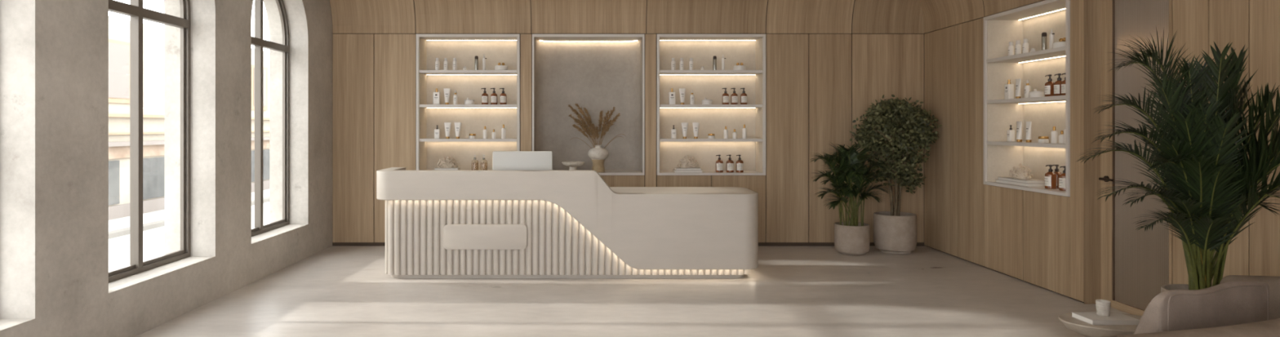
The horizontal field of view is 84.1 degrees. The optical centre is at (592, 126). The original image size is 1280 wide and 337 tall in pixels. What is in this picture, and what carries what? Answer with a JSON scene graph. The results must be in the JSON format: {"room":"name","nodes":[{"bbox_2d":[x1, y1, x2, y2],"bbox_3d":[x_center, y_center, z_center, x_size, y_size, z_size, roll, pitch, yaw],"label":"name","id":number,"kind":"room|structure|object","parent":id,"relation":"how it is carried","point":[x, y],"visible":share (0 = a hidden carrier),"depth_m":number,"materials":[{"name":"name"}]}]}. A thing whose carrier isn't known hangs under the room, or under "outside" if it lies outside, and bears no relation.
{"room":"spa reception","nodes":[
{"label":"spa reception","id":0,"kind":"room"},
{"bbox_2d":[0,0,333,336],"bbox_3d":[-3.480,0.423,3.199,0.440,4.754,11.398,0,0,0],"label":"wall","id":1,"kind":"structure","parent":0,"point":[54,54],"depth_m":5.29,"materials":[{"name":"paint"}]},
{"bbox_2d":[108,0,190,282],"bbox_3d":[-3.505,-0.258,5.435,0.071,2.766,1.350,0,0,0],"label":"window","id":2,"kind":"structure","parent":1,"relation":"in","point":[135,10],"depth_m":5.44,"materials":[{"name":"brown metal"}]},
{"bbox_2d":[251,0,288,236],"bbox_3d":[-3.505,-0.258,7.425,0.071,2.766,1.350,0,0,0],"label":"window","id":3,"kind":"structure","parent":1,"relation":"in","point":[258,42],"depth_m":7.41,"materials":[{"name":"brown metal"}]},
{"bbox_2d":[329,0,924,245],"bbox_3d":[0.443,-0.208,8.499,8.041,3.416,0.742,0,0,0],"label":"wall","id":4,"kind":"structure","parent":0,"point":[827,61],"depth_m":8.85,"materials":[{"name":"brown wood"}]},
{"bbox_2d":[416,34,519,170],"bbox_3d":[-1.561,-0.267,9.057,1.294,1.763,0.442,0,0,0],"label":"display niche","id":5,"kind":"object","parent":4,"relation":"attached to","point":[468,83],"visible":0.77,"depth_m":9.24,"materials":[{"name":"grey paint"}]},
{"bbox_2d":[433,88,439,104],"bbox_3d":[-1.975,-0.372,8.947,0.082,0.204,0.056,0,0,0],"label":"lotion bottle","id":6,"kind":"object","parent":5,"relation":"on","point":[436,95],"visible":0.94,"depth_m":8.92,"materials":[{"name":"white plastic"}]},
{"bbox_2d":[434,125,439,138],"bbox_3d":[-1.969,0.075,8.947,0.066,0.170,0.051,0,0,0],"label":"pump bottle","id":7,"kind":"object","parent":5,"relation":"on","point":[437,131],"visible":0.99,"depth_m":8.92,"materials":[{"name":"white plastic"}]},
{"bbox_2d":[435,57,439,70],"bbox_3d":[-1.966,-0.780,8.947,0.054,0.161,0.055,0,0,0],"label":"spray bottle","id":8,"kind":"object","parent":5,"relation":"on","point":[437,62],"visible":0.91,"depth_m":8.93,"materials":[{"name":"white plastic"}]},
{"bbox_2d":[443,57,448,70],"bbox_3d":[-1.859,-0.780,8.947,0.054,0.161,0.055,0,0,0],"label":"spray bottle","id":9,"kind":"object","parent":5,"relation":"on","point":[446,62],"visible":0.9,"depth_m":8.93,"materials":[{"name":"white plastic"}]},
{"bbox_2d":[443,88,450,104],"bbox_3d":[-1.845,-0.372,8.948,0.072,0.205,0.051,0,0,36],"label":"tube","id":10,"kind":"object","parent":5,"relation":"on","point":[446,91],"visible":0.94,"depth_m":8.94,"materials":[{"name":"white plastic"}]},
{"bbox_2d":[444,122,451,138],"bbox_3d":[-1.837,0.058,8.948,0.072,0.205,0.051,0,0,36],"label":"tube","id":11,"kind":"object","parent":5,"relation":"on","point":[447,125],"visible":0.99,"depth_m":8.94,"materials":[{"name":"white plastic"}]},
{"bbox_2d":[453,57,457,70],"bbox_3d":[-1.745,-0.780,8.947,0.054,0.161,0.055,0,0,0],"label":"bottle","id":12,"kind":"object","parent":5,"relation":"on","point":[455,62],"visible":0.9,"depth_m":8.93,"materials":[{"name":"white plastic"}]},
{"bbox_2d":[453,89,457,104],"bbox_3d":[-1.737,-0.364,8.947,0.054,0.188,0.055,0,0,0],"label":"dropper bottle","id":13,"kind":"object","parent":5,"relation":"on","point":[455,96],"visible":0.91,"depth_m":8.93,"materials":[{"name":"white plastic"}]},
{"bbox_2d":[454,122,461,138],"bbox_3d":[-1.709,0.058,8.948,0.072,0.205,0.051,0,0,36],"label":"tube","id":14,"kind":"object","parent":5,"relation":"on","point":[457,125],"visible":0.99,"depth_m":8.94,"materials":[{"name":"white plastic"}]},
{"bbox_2d":[419,138,516,142],"bbox_3d":[-1.561,0.177,9.042,1.218,0.035,0.388,0,0,0],"label":"shelf","id":15,"kind":"object","parent":5,"relation":"attached to","point":[420,140],"depth_m":8.85,"materials":[{"name":"grey"}]},
{"bbox_2d":[419,104,516,107],"bbox_3d":[-1.561,-0.253,9.042,1.218,0.035,0.388,0,0,0],"label":"shelf","id":16,"kind":"object","parent":5,"relation":"attached to","point":[420,105],"depth_m":8.85,"materials":[{"name":"grey"}]},
{"bbox_2d":[419,70,516,75],"bbox_3d":[-1.561,-0.682,9.042,1.218,0.035,0.388,0,0,0],"label":"shelf","id":17,"kind":"object","parent":5,"relation":"attached to","point":[421,72],"depth_m":8.86,"materials":[{"name":"grey"}]},
{"bbox_2d":[464,97,474,104],"bbox_3d":[-1.560,-0.314,8.948,0.126,0.088,0.126,0,0,0],"label":"jar","id":18,"kind":"object","parent":5,"relation":"on","point":[467,101],"visible":0.95,"depth_m":8.89,"materials":[{"name":"white plastic"}]},
{"bbox_2d":[474,55,478,70],"bbox_3d":[-1.472,-0.794,8.948,0.046,0.188,0.046,0,0,0],"label":"bottle","id":19,"kind":"object","parent":5,"relation":"on","point":[476,60],"visible":0.86,"depth_m":8.93,"materials":[{"name":"grey metal"}]},
{"bbox_2d":[480,88,488,104],"bbox_3d":[-1.365,-0.376,8.947,0.085,0.211,0.085,0,0,28],"label":"pump bottle","id":20,"kind":"object","parent":5,"relation":"on","point":[484,96],"visible":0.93,"depth_m":8.92,"materials":[{"name":"brown glass"}]},
{"bbox_2d":[482,54,486,70],"bbox_3d":[-1.369,-0.802,8.948,0.053,0.205,0.038,0,0,0],"label":"pump bottle","id":21,"kind":"object","parent":5,"relation":"on","point":[484,58],"visible":0.9,"depth_m":8.93,"materials":[{"name":"white plastic"}]},
{"bbox_2d":[490,88,497,104],"bbox_3d":[-1.249,-0.376,8.947,0.085,0.211,0.085,0,0,28],"label":"pump bottle","id":22,"kind":"object","parent":5,"relation":"on","point":[494,95],"visible":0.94,"depth_m":8.91,"materials":[{"name":"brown glass"}]},
{"bbox_2d":[494,62,507,70],"bbox_3d":[-1.159,-0.750,8.948,0.160,0.101,0.159,0,0,0],"label":"tub","id":23,"kind":"object","parent":5,"relation":"on","point":[499,67],"visible":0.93,"depth_m":8.88,"materials":[{"name":"white plastic"}]},
{"bbox_2d":[499,88,506,104],"bbox_3d":[-1.133,-0.376,8.947,0.085,0.211,0.085,0,0,28],"label":"pump bottle","id":24,"kind":"object","parent":5,"relation":"on","point":[503,97],"visible":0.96,"depth_m":8.91,"materials":[{"name":"brown glass"}]},
{"bbox_2d":[501,124,505,138],"bbox_3d":[-1.129,0.069,8.948,0.054,0.182,0.054,0,0,0],"label":"bottle","id":25,"kind":"object","parent":5,"relation":"on","point":[503,130],"visible":0.99,"depth_m":8.93,"materials":[{"name":"white plastic"}]},
{"bbox_3d":[-1.841,0.570,8.968,0.333,0.030,0.200,0,0,0],"label":"book","id":26,"kind":"object","parent":5,"relation":"on","visible":0},
{"bbox_2d":[434,167,461,170],"bbox_3d":[-1.841,0.542,8.968,0.300,0.026,0.185,0,0,0],"label":"book","id":27,"kind":"object","parent":26,"relation":"on","point":[436,168],"visible":0.98,"depth_m":8.88,"materials":[{"name":"white paper"}]},
{"bbox_2d":[437,155,458,168],"bbox_3d":[-1.837,0.454,8.967,0.267,0.150,0.167,0,0,0],"label":"coral","id":28,"kind":"object","parent":27,"relation":"on","point":[449,162],"visible":1,"depth_m":8.93},
{"bbox_2d":[532,34,644,175],"bbox_3d":[-0.057,-0.267,9.102,1.404,1.763,0.532,0,0,0],"label":"display alcove","id":29,"kind":"object","parent":4,"relation":"attached to","point":[597,73],"visible":0.89,"depth_m":9.35,"materials":[{"name":"paint"}]},
{"bbox_2d":[587,145,608,172],"bbox_3d":[0.069,0.414,9.008,0.264,0.342,0.264,0,0,0],"label":"vase","id":30,"kind":"object","parent":29,"relation":"on","point":[597,154],"visible":0.95,"depth_m":8.93,"materials":[{"name":"white ceramic"}]},
{"bbox_2d":[568,102,624,148],"bbox_3d":[0.052,0.042,9.003,0.750,0.689,0.233,0,0,-3],"label":"bunch","id":31,"kind":"object","parent":30,"relation":"in","point":[593,131],"visible":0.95,"depth_m":9.00,"materials":[{"name":"brown plant"}]},
{"bbox_2d":[332,241,924,245],"bbox_3d":[0.443,1.472,8.861,7.405,0.055,0.009,0,0,0],"label":"baseboard","id":32,"kind":"structure","parent":4,"relation":"attached to","point":[766,243],"depth_m":8.86,"materials":[{"name":"brown"}]},
{"bbox_2d":[656,34,765,175],"bbox_3d":[1.481,-0.267,9.057,1.361,1.763,0.442,0,0,0],"label":"display niche","id":33,"kind":"object","parent":4,"relation":"attached to","point":[749,50],"visible":0.96,"depth_m":9.24,"materials":[{"name":"grey paint"}]},
{"bbox_2d":[668,88,675,104],"bbox_3d":[1.001,-0.372,8.947,0.082,0.204,0.056,0,0,0],"label":"lotion bottle","id":34,"kind":"object","parent":33,"relation":"on","point":[671,95],"visible":0.93,"depth_m":8.92,"materials":[{"name":"white plastic"}]},
{"bbox_2d":[671,57,675,70],"bbox_3d":[1.018,-0.780,8.947,0.054,0.161,0.055,0,0,0],"label":"bottle","id":35,"kind":"object","parent":33,"relation":"on","point":[673,62],"visible":0.9,"depth_m":8.93,"materials":[{"name":"white plastic"}]},
{"bbox_2d":[671,125,676,138],"bbox_3d":[1.023,0.075,8.947,0.066,0.170,0.051,0,0,0],"label":"pump bottle","id":36,"kind":"object","parent":33,"relation":"on","point":[673,131],"visible":1,"depth_m":8.92,"materials":[{"name":"white plastic"}]},
{"bbox_2d":[680,57,684,70],"bbox_3d":[1.125,-0.780,8.947,0.054,0.161,0.055,0,0,0],"label":"bottle","id":37,"kind":"object","parent":33,"relation":"on","point":[682,62],"visible":0.9,"depth_m":8.93,"materials":[{"name":"white plastic"}]},
{"bbox_2d":[679,88,685,104],"bbox_3d":[1.133,-0.372,8.948,0.072,0.205,0.051,0,0,36],"label":"tube","id":38,"kind":"object","parent":33,"relation":"on","point":[682,91],"visible":0.94,"depth_m":8.94,"materials":[{"name":"white plastic"}]},
{"bbox_2d":[681,122,688,138],"bbox_3d":[1.163,0.058,8.948,0.072,0.205,0.051,0,0,36],"label":"tube","id":39,"kind":"object","parent":33,"relation":"on","point":[684,125],"visible":0.99,"depth_m":8.94,"materials":[{"name":"white plastic"}]},
{"bbox_2d":[672,169,702,173],"bbox_3d":[1.200,0.570,8.968,0.350,0.030,0.200,0,0,0],"label":"book","id":40,"kind":"object","parent":33,"relation":"on","point":[673,171],"visible":0.8,"depth_m":8.87,"materials":[{"name":"white paper"}]},
{"bbox_2d":[674,167,701,170],"bbox_3d":[1.200,0.542,8.968,0.315,0.026,0.185,0,0,0],"label":"book","id":41,"kind":"object","parent":40,"relation":"on","point":[675,168],"visible":0.97,"depth_m":8.88,"materials":[{"name":"white paper"}]},
{"bbox_2d":[677,155,698,168],"bbox_3d":[1.203,0.449,8.967,0.268,0.159,0.169,0,0,0],"label":"coral","id":42,"kind":"object","parent":41,"relation":"on","point":[688,162],"visible":1,"depth_m":8.93},
{"bbox_2d":[688,57,693,70],"bbox_3d":[1.244,-0.780,8.947,0.054,0.161,0.055,0,0,0],"label":"bottle","id":43,"kind":"object","parent":33,"relation":"on","point":[691,62],"visible":0.9,"depth_m":8.93,"materials":[{"name":"white plastic"}]},
{"bbox_2d":[689,89,694,104],"bbox_3d":[1.257,-0.364,8.947,0.054,0.188,0.055,0,0,0],"label":"dropper bottle","id":44,"kind":"object","parent":33,"relation":"on","point":[691,96],"visible":0.91,"depth_m":8.93,"materials":[{"name":"white plastic"}]},
{"bbox_2d":[692,122,699,138],"bbox_3d":[1.304,0.058,8.948,0.072,0.205,0.051,0,0,36],"label":"tube","id":45,"kind":"object","parent":33,"relation":"on","point":[695,125],"visible":0.99,"depth_m":8.94,"materials":[{"name":"white plastic"}]},
{"bbox_2d":[702,97,711,104],"bbox_3d":[1.444,-0.314,8.948,0.126,0.088,0.126,0,0,0],"label":"jar","id":46,"kind":"object","parent":33,"relation":"on","point":[704,101],"visible":0.91,"depth_m":8.89,"materials":[{"name":"white plastic"}]},
{"bbox_2d":[659,138,762,142],"bbox_3d":[1.481,0.177,9.042,1.285,0.035,0.388,0,0,0],"label":"shelf","id":47,"kind":"object","parent":33,"relation":"attached to","point":[660,140],"depth_m":8.85,"materials":[{"name":"grey"}]},
{"bbox_2d":[659,104,762,107],"bbox_3d":[1.481,-0.253,9.042,1.285,0.035,0.388,0,0,0],"label":"shelf","id":48,"kind":"object","parent":33,"relation":"attached to","point":[660,105],"depth_m":8.85,"materials":[{"name":"grey wood"}]},
{"bbox_2d":[659,70,762,75],"bbox_3d":[1.481,-0.682,9.042,1.285,0.035,0.388,0,0,0],"label":"shelf","id":49,"kind":"object","parent":33,"relation":"attached to","point":[661,72],"depth_m":8.86,"materials":[{"name":"grey wood"}]},
{"bbox_2d":[712,55,716,70],"bbox_3d":[1.542,-0.794,8.948,0.046,0.188,0.046,0,0,0],"label":"bottle","id":50,"kind":"object","parent":33,"relation":"on","point":[714,58],"visible":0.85,"depth_m":8.93,"materials":[{"name":"grey"}]},
{"bbox_2d":[715,155,723,172],"bbox_3d":[1.601,0.473,8.947,0.096,0.223,0.095,0,0,0],"label":"pump bottle","id":51,"kind":"object","parent":33,"relation":"on","point":[719,163],"visible":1,"depth_m":8.91,"materials":[{"name":"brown glass"}]},
{"bbox_2d":[721,54,725,70],"bbox_3d":[1.657,-0.802,8.948,0.053,0.205,0.038,0,0,0],"label":"pump bottle","id":52,"kind":"object","parent":33,"relation":"on","point":[723,58],"visible":0.87,"depth_m":8.93,"materials":[{"name":"white plastic"}]},
{"bbox_2d":[722,88,728,104],"bbox_3d":[1.679,-0.376,8.947,0.085,0.211,0.085,0,0,28],"label":"pump bottle","id":53,"kind":"object","parent":33,"relation":"on","point":[725,95],"visible":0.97,"depth_m":8.92,"materials":[{"name":"brown glass"}]},
{"bbox_2d":[726,155,733,172],"bbox_3d":[1.733,0.473,8.947,0.096,0.223,0.095,0,0,0],"label":"pump bottle","id":54,"kind":"object","parent":33,"relation":"on","point":[730,163],"visible":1,"depth_m":8.91,"materials":[{"name":"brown glass"}]},
{"bbox_2d":[730,88,737,104],"bbox_3d":[1.790,-0.376,8.947,0.085,0.211,0.085,0,0,28],"label":"pump bottle","id":55,"kind":"object","parent":33,"relation":"on","point":[734,97],"visible":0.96,"depth_m":8.91,"materials":[{"name":"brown glass"}]},
{"bbox_2d":[735,155,743,172],"bbox_3d":[1.857,0.473,8.947,0.096,0.223,0.095,0,0,0],"label":"pump bottle","id":56,"kind":"object","parent":33,"relation":"on","point":[740,163],"visible":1,"depth_m":8.91,"materials":[{"name":"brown glass"}]},
{"bbox_2d":[733,62,746,70],"bbox_3d":[1.858,-0.750,8.948,0.160,0.101,0.159,0,0,0],"label":"tub","id":57,"kind":"object","parent":33,"relation":"on","point":[737,67],"visible":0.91,"depth_m":8.89,"materials":[{"name":"white ceramic"}]},
{"bbox_2d":[740,88,746,104],"bbox_3d":[1.909,-0.376,8.947,0.085,0.211,0.085,0,0,28],"label":"pump bottle","id":58,"kind":"object","parent":33,"relation":"on","point":[744,95],"visible":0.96,"depth_m":8.91,"materials":[{"name":"brown glass"}]},
{"bbox_2d":[742,124,746,138],"bbox_3d":[1.917,0.069,8.948,0.054,0.182,0.054,0,0,0],"label":"bottle","id":59,"kind":"object","parent":33,"relation":"on","point":[744,130],"visible":0.98,"depth_m":8.93,"materials":[{"name":"white plastic"}]},
{"bbox_2d":[135,245,1129,336],"bbox_3d":[1.370,1.600,3.199,10.060,0.200,11.398,0,0,0],"label":"floor","id":60,"kind":"structure","parent":0,"point":[335,291],"depth_m":5.99,"materials":[{"name":"concrete"}]},
{"bbox_2d":[376,167,758,278],"bbox_3d":[-0.250,0.969,7.250,3.766,1.063,0.800,0,0,0],"label":"reception desk","id":61,"kind":"object","parent":60,"relation":"on","point":[439,224],"visible":1,"depth_m":6.88,"materials":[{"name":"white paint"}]},
{"bbox_2d":[492,151,552,170],"bbox_3d":[-0.719,0.511,7.260,0.612,0.507,0.200,0,0,0],"label":"monitor","id":62,"kind":"object","parent":61,"relation":"on","point":[501,160],"visible":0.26,"depth_m":7.22,"materials":[{"name":"grey"}]},
{"bbox_2d":[562,161,584,170],"bbox_3d":[-0.248,0.520,8.988,0.288,0.130,0.288,0,0,0],"label":"footed bowl","id":63,"kind":"object","parent":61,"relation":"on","point":[573,166],"visible":0.86,"depth_m":8.91,"materials":[{"name":"beige ceramic"}]},
{"bbox_2d":[610,187,742,192],"bbox_3d":[0.694,0.679,7.250,1.587,0.042,0.508,0,0,0],"label":"countertop","id":64,"kind":"structure","parent":61,"relation":"on","point":[615,189],"depth_m":7.22,"materials":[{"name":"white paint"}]},
{"bbox_2d":[809,142,893,255],"bbox_3d":[2.977,0.844,8.231,1.037,1.312,0.561,0,0,-16],"label":"potted palm","id":65,"kind":"object","parent":60,"relation":"on","point":[852,237],"visible":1,"depth_m":8.20,"materials":[{"name":"plant"}]},
{"bbox_2d":[834,222,870,255],"bbox_3d":[3.054,1.327,8.340,0.396,0.345,0.396,0,0,0],"label":"pot","id":66,"kind":"object","parent":65,"relation":"attached to","point":[851,238],"depth_m":8.19,"materials":[{"name":"concrete"}]},
{"bbox_2d":[849,94,942,254],"bbox_3d":[3.589,0.561,8.427,1.022,1.878,0.659,0,0,-13],"label":"potted tree","id":67,"kind":"object","parent":60,"relation":"on","point":[895,232],"visible":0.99,"depth_m":8.32,"materials":[{"name":"green plant"}]},
{"bbox_2d":[1058,312,1142,336],"bbox_3d":[2.810,1.275,3.820,0.540,0.450,0.370,0,0,0],"label":"side table","id":68,"kind":"object","parent":60,"relation":"on","point":[1083,328],"visible":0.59,"depth_m":3.72,"materials":[{"name":"stone"}]},
{"bbox_2d":[1071,311,1139,324],"bbox_3d":[2.764,1.037,3.815,0.254,0.026,0.164,0,0,0],"label":"book","id":69,"kind":"object","parent":68,"relation":"on","point":[1091,317],"visible":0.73,"depth_m":3.77,"materials":[{"name":"white paper"}]},
{"bbox_2d":[1095,299,1111,316],"bbox_3d":[2.763,0.985,3.830,0.068,0.077,0.068,0,0,0],"label":"cup","id":70,"kind":"object","parent":69,"relation":"on","point":[1103,306],"visible":1,"depth_m":3.81,"materials":[{"name":"white ceramic"}]},
{"bbox_2d":[1077,27,1279,293],"bbox_3d":[3.327,0.454,4.096,1.231,2.092,0.803,0,0,0],"label":"potted palm","id":71,"kind":"object","parent":60,"relation":"on","point":[1208,184],"visible":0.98,"depth_m":4.00,"materials":[{"name":"plant"}]},
{"bbox_2d":[1101,275,1279,336],"bbox_3d":[2.831,1.155,3.236,2.432,0.689,0.718,0,0,-24],"label":"sofa","id":72,"kind":"object","parent":60,"relation":"on","point":[1270,327],"visible":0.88,"depth_m":2.85,"materials":[{"name":"beige fabric"}]},
{"bbox_2d":[1133,281,1269,333],"bbox_3d":[2.852,0.902,3.320,0.846,0.346,0.180,0,0,-22],"label":"cushion","id":73,"kind":"object","parent":72,"relation":"on","point":[1231,303],"visible":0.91,"depth_m":3.20,"materials":[{"name":"fabric"}]},
{"bbox_2d":[920,0,1101,303],"bbox_3d":[3.856,-0.208,3.324,0.862,3.416,11.648,0,0,0],"label":"wall","id":74,"kind":"structure","parent":0,"point":[1051,242],"depth_m":7.22,"materials":[{"name":"brown wood"}]},
{"bbox_2d":[983,0,1070,196],"bbox_3d":[4.354,-0.267,6.819,0.442,1.763,1.336,0,0,0],"label":"display niche","id":75,"kind":"object","parent":74,"relation":"attached to","point":[1028,22],"visible":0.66,"depth_m":7.26,"materials":[{"name":"grey paint"}]},
{"bbox_2d":[1004,80,1013,99],"bbox_3d":[4.274,-0.372,7.263,0.056,0.204,0.082,0,0,0],"label":"lotion bottle","id":76,"kind":"object","parent":75,"relation":"on","point":[1009,88],"visible":0.83,"depth_m":7.23,"materials":[{"name":"white plastic"}]},
{"bbox_2d":[1006,124,1014,142],"bbox_3d":[4.274,0.075,7.234,0.051,0.170,0.066,0,0,0],"label":"pump bottle","id":77,"kind":"object","parent":75,"relation":"on","point":[1010,133],"visible":1,"depth_m":7.21,"materials":[{"name":"white plastic"}]},
{"bbox_2d":[1008,41,1013,56],"bbox_3d":[4.274,-0.780,7.228,0.055,0.161,0.054,0,0,0],"label":"bottle","id":78,"kind":"object","parent":75,"relation":"on","point":[1011,48],"visible":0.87,"depth_m":7.21,"materials":[{"name":"white plastic"}]},
{"bbox_2d":[1014,40,1021,54],"bbox_3d":[4.274,-0.780,7.108,0.055,0.161,0.054,0,0,0],"label":"bottle","id":79,"kind":"object","parent":75,"relation":"on","point":[1018,46],"visible":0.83,"depth_m":7.09,"materials":[{"name":"white plastic"}]},
{"bbox_2d":[1015,78,1021,98],"bbox_3d":[4.275,-0.372,7.108,0.051,0.205,0.072,0,0,36],"label":"tube","id":80,"kind":"object","parent":75,"relation":"on","point":[1018,86],"visible":0.93,"depth_m":7.09,"materials":[{"name":"white plastic"}]},
{"bbox_2d":[1016,121,1022,142],"bbox_3d":[4.275,0.058,7.091,0.051,0.205,0.072,0,0,36],"label":"tube","id":81,"kind":"object","parent":75,"relation":"on","point":[1019,130],"visible":0.98,"depth_m":7.07,"materials":[{"name":"white plastic"}]},
{"bbox_2d":[995,179,1044,186],"bbox_3d":[4.295,0.570,7.096,0.200,0.030,0.553,0,0,0],"label":"book","id":82,"kind":"object","parent":75,"relation":"on","point":[997,180],"visible":0.51,"depth_m":6.93,"materials":[{"name":"white paper"}]},
{"bbox_2d":[998,177,1044,183],"bbox_3d":[4.295,0.542,7.096,0.185,0.026,0.497,0,0,0],"label":"book","id":83,"kind":"object","parent":82,"relation":"on","point":[1008,179],"visible":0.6,"depth_m":6.94,"materials":[{"name":"white paper"}]},
{"bbox_2d":[1008,163,1032,179],"bbox_3d":[4.291,0.451,7.100,0.162,0.155,0.270,0,0,0],"label":"coral","id":84,"kind":"object","parent":83,"relation":"on","point":[1022,172],"visible":1,"depth_m":7.04},
{"bbox_2d":[1022,39,1028,53],"bbox_3d":[4.274,-0.780,6.986,0.055,0.161,0.054,0,0,0],"label":"bottle","id":85,"kind":"object","parent":75,"relation":"on","point":[1025,45],"visible":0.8,"depth_m":6.97,"materials":[{"name":"white plastic"}]},
{"bbox_2d":[986,141,1065,148],"bbox_3d":[4.339,0.177,6.819,0.388,0.035,1.260,0,0,0],"label":"shelf","id":86,"kind":"object","parent":75,"relation":"attached to","point":[1033,144],"depth_m":6.97,"materials":[{"name":"grey"}]},
{"bbox_2d":[986,95,1065,103],"bbox_3d":[4.339,-0.253,6.819,0.388,0.035,1.260,0,0,0],"label":"shelf","id":87,"kind":"object","parent":75,"relation":"attached to","point":[1058,99],"depth_m":6.89,"materials":[{"name":"grey"}]},
{"bbox_2d":[986,46,1065,62],"bbox_3d":[4.339,-0.682,6.819,0.388,0.035,1.260,0,0,0],"label":"shelf","id":88,"kind":"object","parent":75,"relation":"attached to","point":[1058,54],"depth_m":6.92,"materials":[{"name":"grey"}]},
{"bbox_2d":[1024,80,1031,97],"bbox_3d":[4.274,-0.364,6.954,0.055,0.188,0.054,0,0,0],"label":"dropper bottle","id":89,"kind":"object","parent":75,"relation":"on","point":[1027,88],"visible":0.83,"depth_m":6.94,"materials":[{"name":"white plastic"}]},
{"bbox_2d":[1025,121,1031,142],"bbox_3d":[4.275,0.058,6.938,0.051,0.205,0.072,0,0,36],"label":"tube","id":90,"kind":"object","parent":75,"relation":"on","point":[1028,132],"visible":1,"depth_m":6.92,"materials":[{"name":"white plastic"}]},
{"bbox_2d":[1028,88,1044,97],"bbox_3d":[4.275,-0.314,6.817,0.126,0.088,0.126,0,0,0],"label":"jar","id":91,"kind":"object","parent":75,"relation":"on","point":[1032,94],"visible":0.86,"depth_m":6.77,"materials":[{"name":"white plastic"}]},
{"bbox_2d":[1038,136,1048,142],"bbox_3d":[4.275,0.129,6.710,0.087,0.062,0.088,0,0,0],"label":"jar","id":92,"kind":"object","parent":75,"relation":"on","point":[1041,139],"visible":0.94,"depth_m":6.67,"materials":[{"name":"white plastic"}]},
{"bbox_2d":[1041,32,1047,50],"bbox_3d":[4.275,-0.794,6.700,0.046,0.188,0.046,0,0,0],"label":"bottle","id":93,"kind":"object","parent":75,"relation":"on","point":[1044,35],"visible":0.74,"depth_m":6.68,"materials":[{"name":"grey metal"}]},
{"bbox_2d":[1044,74,1053,96],"bbox_3d":[4.274,-0.376,6.616,0.085,0.211,0.085,0,0,28],"label":"pump bottle","id":94,"kind":"object","parent":75,"relation":"on","point":[1049,85],"visible":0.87,"depth_m":6.59,"materials":[{"name":"brown glass"}]},
{"bbox_2d":[1044,164,1056,189],"bbox_3d":[4.274,0.473,6.607,0.095,0.223,0.096,0,0,0],"label":"pump bottle","id":95,"kind":"object","parent":75,"relation":"on","point":[1050,178],"visible":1,"depth_m":6.57,"materials":[{"name":"brown glass"}]},
{"bbox_2d":[1048,28,1054,48],"bbox_3d":[4.275,-0.802,6.584,0.038,0.205,0.053,0,0,0],"label":"pump bottle","id":96,"kind":"object","parent":75,"relation":"on","point":[1051,35],"visible":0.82,"depth_m":6.58,"materials":[{"name":"white plastic"}]},
{"bbox_2d":[1050,126,1057,143],"bbox_3d":[4.275,0.081,6.553,0.054,0.158,0.055,0,0,0],"label":"bottle","id":97,"kind":"object","parent":75,"relation":"on","point":[1054,134],"visible":1,"depth_m":6.54,"materials":[{"name":"white plastic"}]},
{"bbox_2d":[1052,164,1062,188],"bbox_3d":[4.364,0.473,6.655,0.095,0.223,0.096,0,0,0],"label":"pump bottle","id":98,"kind":"object","parent":75,"relation":"on","point":[1056,171],"visible":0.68,"depth_m":6.62,"materials":[{"name":"brown glass"}]},
{"bbox_2d":[1053,73,1062,96],"bbox_3d":[4.274,-0.376,6.482,0.085,0.211,0.085,0,0,28],"label":"pump bottle","id":99,"kind":"object","parent":75,"relation":"on","point":[1057,85],"visible":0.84,"depth_m":6.46,"materials":[{"name":"brown glass"}]},
{"bbox_2d":[1052,37,1065,48],"bbox_3d":[4.275,-0.750,6.431,0.159,0.101,0.160,0,0,0],"label":"tub","id":100,"kind":"object","parent":75,"relation":"on","point":[1061,42],"visible":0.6,"depth_m":6.40,"materials":[{"name":"white ceramic"}]},
{"bbox_2d":[1058,130,1063,143],"bbox_3d":[4.275,0.101,6.445,0.052,0.119,0.052,0,0,0],"label":"bottle","id":101,"kind":"object","parent":75,"relation":"on","point":[1061,135],"visible":0.88,"depth_m":6.43,"materials":[{"name":"white plastic"}]},
{"bbox_2d":[1058,165,1065,191],"bbox_3d":[4.274,0.473,6.404,0.095,0.223,0.096,0,0,0],"label":"pump bottle","id":102,"kind":"object","parent":75,"relation":"on","point":[1062,176],"visible":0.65,"depth_m":6.38,"materials":[{"name":"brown glass"}]},
{"bbox_2d":[1061,73,1065,95],"bbox_3d":[4.274,-0.376,6.381,0.085,0.211,0.085,0,0,28],"label":"pump bottle","id":103,"kind":"object","parent":75,"relation":"on","point":[1063,83],"visible":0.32,"depth_m":6.37,"materials":[{"name":"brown glass"}]},
{"bbox_2d":[1098,0,1173,315],"bbox_3d":[4.281,0.148,5.604,0.112,2.704,0.732,0,0,0],"label":"door","id":104,"kind":"structure","parent":74,"relation":"in","point":[1135,265],"depth_m":5.68,"materials":[{"name":"beige paint"}]},
{"bbox_2d":[1160,284,1188,293],"bbox_3d":[3.641,1.242,4.220,0.400,0.515,0.400,0,0,0],"label":"pot","id":105,"kind":"object","parent":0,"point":[1168,286],"depth_m":4.39,"materials":[{"name":"concrete"}]},
{"bbox_2d":[1173,0,1279,286],"bbox_3d":[4.296,0.123,1.367,0.018,2.754,7.734,0,0,0],"label":"wall","id":106,"kind":"structure","parent":0,"point":[1255,24],"depth_m":4.64,"materials":[{"name":"brown wood"}]},
{"label":"outside","id":107,"kind":"structure","parent":0,"visible":0},
{"bbox_2d":[108,189,269,271],"bbox_3d":[-31.850,2.950,25.000,56.300,0.300,90.000,0,0,0],"label":"pavement","id":108,"kind":"structure","parent":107,"point":[153,238],"depth_m":17.58,"materials":[{"name":"white concrete"}]},
{"bbox_2d":[108,16,269,220],"bbox_3d":[-15.850,-0.250,30.000,3.300,6.100,60.000,0,0,0],"label":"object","id":109,"kind":"structure","parent":108,"relation":"on","point":[118,28],"depth_m":22.90,"materials":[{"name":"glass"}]},
{"bbox_2d":[108,196,269,239],"bbox_3d":[-12.150,2.740,25.000,0.300,0.120,90.000,0,0,0],"label":"kerb","id":110,"kind":"object","parent":108,"relation":"on","point":[118,233],"visible":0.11,"depth_m":19.03,"materials":[{"name":"grey stone"}]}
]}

